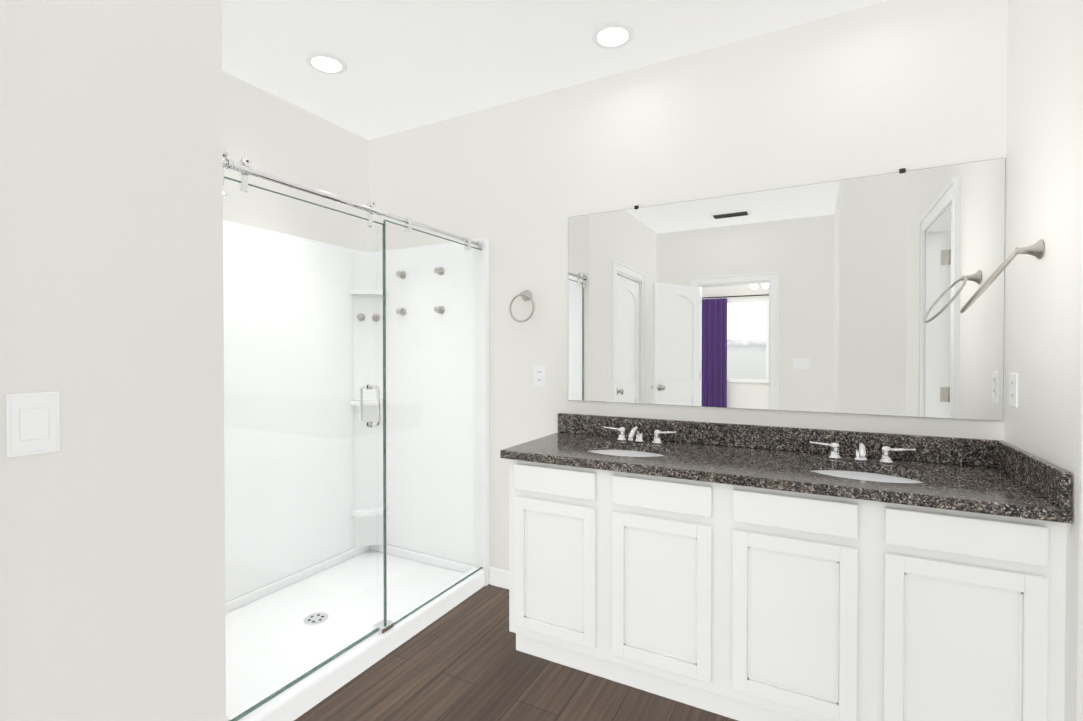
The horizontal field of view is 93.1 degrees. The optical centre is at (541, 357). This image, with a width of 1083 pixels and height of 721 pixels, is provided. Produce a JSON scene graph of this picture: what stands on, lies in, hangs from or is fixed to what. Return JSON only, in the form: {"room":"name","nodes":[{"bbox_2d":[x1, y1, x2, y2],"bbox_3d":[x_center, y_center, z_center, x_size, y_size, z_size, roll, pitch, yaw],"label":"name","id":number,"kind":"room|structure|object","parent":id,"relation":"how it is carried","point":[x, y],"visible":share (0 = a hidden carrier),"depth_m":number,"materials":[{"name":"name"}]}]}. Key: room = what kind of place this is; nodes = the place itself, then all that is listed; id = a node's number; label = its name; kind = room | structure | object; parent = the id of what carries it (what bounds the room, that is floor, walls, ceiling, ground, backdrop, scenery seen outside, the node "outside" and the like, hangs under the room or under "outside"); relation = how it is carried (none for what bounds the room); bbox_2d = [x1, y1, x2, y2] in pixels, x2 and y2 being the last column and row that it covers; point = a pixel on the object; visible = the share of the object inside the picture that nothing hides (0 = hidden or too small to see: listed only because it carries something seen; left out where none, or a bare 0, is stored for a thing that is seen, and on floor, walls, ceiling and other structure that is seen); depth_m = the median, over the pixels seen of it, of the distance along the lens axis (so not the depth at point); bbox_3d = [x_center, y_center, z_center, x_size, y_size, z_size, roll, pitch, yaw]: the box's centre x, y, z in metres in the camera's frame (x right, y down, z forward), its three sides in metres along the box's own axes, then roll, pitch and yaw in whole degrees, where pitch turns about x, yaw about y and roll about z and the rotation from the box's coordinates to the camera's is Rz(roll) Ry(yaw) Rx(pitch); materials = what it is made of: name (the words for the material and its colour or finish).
{"room":"bathroom","nodes":[
{"label":"bathroom","id":0,"kind":"room"},
{"bbox_2d":[0,0,184,720],"bbox_3d":[-1.552,-0.038,0.691,0.120,2.700,1.900,0,1,28],"label":"wall","id":1,"kind":"structure","parent":0,"point":[91,579],"depth_m":1.32,"materials":[{"name":"white paint"}]},
{"bbox_2d":[6,392,59,457],"bbox_3d":[-1.200,0.157,1.213,0.010,0.146,0.094,0,1,28],"label":"light switch","id":2,"kind":"object","parent":1,"relation":"attached to","point":[32,423],"visible":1,"depth_m":1.21,"materials":[{"name":"white plastic"}]},
{"bbox_2d":[180,0,225,720],"bbox_3d":[-1.437,-0.048,1.774,0.937,2.700,0.120,0,1,28],"label":"wall","id":3,"kind":"structure","parent":0,"point":[202,346],"depth_m":1.55,"materials":[{"name":"white paint"}]},
{"bbox_2d":[222,71,368,252],"bbox_3d":[-1.555,-0.057,2.676,0.120,2.700,1.600,0,1,28],"label":"wall","id":4,"kind":"structure","parent":0,"point":[265,131],"depth_m":2.85,"materials":[{"name":"white paint"}]},
{"bbox_2d":[294,584,737,720],"bbox_3d":[-1.208,1.377,-0.839,5.300,0.100,7.740,0,1,28],"label":"floor","id":5,"kind":"structure","parent":0,"point":[465,660],"depth_m":2.02,"materials":[{"name":"wood"}]},
{"bbox_2d":[223,148,488,720],"bbox_3d":[-1.056,0.270,2.481,0.942,2.050,1.476,0,1,28],"label":"shower","id":6,"kind":"object","parent":5,"relation":"on","point":[356,426],"visible":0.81,"depth_m":2.87,"materials":[{"name":"white plastic"}]},
{"bbox_2d":[509,461,1065,720],"bbox_3d":[0.761,0.867,2.034,1.765,0.865,0.559,0,1,28],"label":"bathroom vanity","id":7,"kind":"object","parent":5,"relation":"on","point":[741,572],"depth_m":1.70,"materials":[{"name":"white paint"}]},
{"bbox_2d":[500,433,1072,524],"bbox_3d":[0.748,0.417,2.029,1.792,0.035,0.574,0,1,28],"label":"countertop","id":8,"kind":"structure","parent":7,"relation":"on","point":[980,489],"depth_m":1.82,"materials":[{"name":"black stone"}]},
{"bbox_2d":[588,445,667,456],"bbox_3d":[0.363,0.494,2.224,0.422,0.146,0.322,0,1,28],"label":"sink","id":9,"kind":"object","parent":8,"relation":"in","point":[595,448],"depth_m":2.34,"materials":[{"name":"white ceramic"}]},
{"bbox_2d":[808,465,927,484],"bbox_3d":[1.140,0.498,1.810,0.422,0.146,0.322,0,1,28],"label":"sink","id":10,"kind":"object","parent":8,"relation":"in","point":[836,470],"depth_m":1.90,"materials":[{"name":"white ceramic"}]},
{"bbox_2d":[222,0,887,139],"bbox_3d":[-1.208,-1.433,-0.866,5.300,0.120,7.740,0,1,28],"label":"ceiling","id":11,"kind":"structure","parent":0,"point":[411,64],"depth_m":2.30,"materials":[{"name":"white paint"}]},
{"bbox_2d":[305,52,346,73],"bbox_3d":[-1.026,-1.400,2.449,0.184,0.009,0.184,0,1,28],"label":"recessed light","id":12,"kind":"object","parent":11,"relation":"in","point":[326,63],"visible":1,"depth_m":2.44,"materials":[{"name":"white paint"}]},
{"bbox_2d":[592,22,633,48],"bbox_3d":[0.310,-1.398,2.234,0.184,0.009,0.184,0,1,28],"label":"recessed light","id":13,"kind":"object","parent":11,"relation":"in","point":[611,35],"visible":1,"depth_m":2.22,"materials":[{"name":"white paint"}]},
{"bbox_2d":[369,0,1007,570],"bbox_3d":[0.586,-0.055,2.508,5.300,2.700,0.120,0,1,28],"label":"wall","id":14,"kind":"structure","parent":0,"point":[889,86],"depth_m":2.40,"materials":[{"name":"white paint"}]},
{"bbox_2d":[489,567,508,588],"bbox_3d":[-0.096,1.242,2.809,0.450,0.100,0.012,0,1,28],"label":"baseboard","id":15,"kind":"structure","parent":14,"relation":"attached to","point":[498,577],"depth_m":2.87,"materials":[{"name":"white paint"}]},
{"bbox_2d":[509,290,533,321],"bbox_3d":[-0.095,-0.276,2.761,0.155,0.179,0.068,0,1,28],"label":"towel ring","id":16,"kind":"object","parent":14,"relation":"attached to","point":[525,295],"visible":1,"depth_m":2.75,"materials":[{"name":"silver metal"}]},
{"bbox_2d":[534,365,545,386],"bbox_3d":[-0.009,0.102,2.755,0.072,0.116,0.007,0,1,28],"label":"electrical outlet","id":17,"kind":"object","parent":14,"relation":"attached to","point":[539,376],"visible":1,"depth_m":2.75,"materials":[{"name":"white plastic"}]},
{"bbox_2d":[558,413,995,468],"bbox_3d":[0.878,0.347,2.272,1.792,0.100,0.020,0,1,28],"label":"backsplash","id":18,"kind":"structure","parent":14,"relation":"attached to","point":[901,447],"depth_m":2.16,"materials":[{"name":"black stone"}]},
{"bbox_2d":[568,158,1005,420],"bbox_3d":[0.905,-0.254,2.260,1.736,0.962,0.009,0,1,28],"label":"vanity mirror","id":19,"kind":"object","parent":14,"relation":"attached to","point":[851,296],"visible":1,"depth_m":2.15,"materials":[{"name":"grey mirror"}]},
{"bbox_2d":[1004,0,1082,720],"bbox_3d":[1.189,-0.039,0.815,0.120,2.700,2.300,0,1,28],"label":"wall","id":20,"kind":"structure","parent":0,"point":[1044,144],"depth_m":1.51,"materials":[{"name":"white paint"}]},
{"bbox_2d":[960,239,1044,313],"bbox_3d":[1.441,-0.250,1.618,0.190,0.217,0.160,0,1,28],"label":"towel ring","id":21,"kind":"object","parent":20,"relation":"attached to","point":[1037,249],"visible":1,"depth_m":1.57,"materials":[{"name":"silver metal"}]},
{"bbox_2d":[1009,373,1017,407],"bbox_3d":[1.622,0.112,1.764,0.007,0.116,0.072,0,1,28],"label":"electrical outlet","id":22,"kind":"object","parent":20,"relation":"attached to","point":[1013,389],"visible":1,"depth_m":1.75,"materials":[{"name":"white plastic"}]},
{"bbox_2d":[996,441,1072,508],"bbox_3d":[1.525,0.354,1.603,0.020,0.100,0.549,0,1,28],"label":"backsplash","id":23,"kind":"structure","parent":20,"relation":"attached to","point":[1045,478],"depth_m":1.53,"materials":[{"name":"black stone"}]},
{"bbox_2d":[1077,146,1082,720],"bbox_3d":[1.178,0.233,0.824,0.145,2.156,0.952,0,1,28],"label":"door frame","id":24,"kind":"structure","parent":20,"relation":"attached to","point":[1080,645],"depth_m":1.24,"materials":[{"name":"white paint"}]}
]}

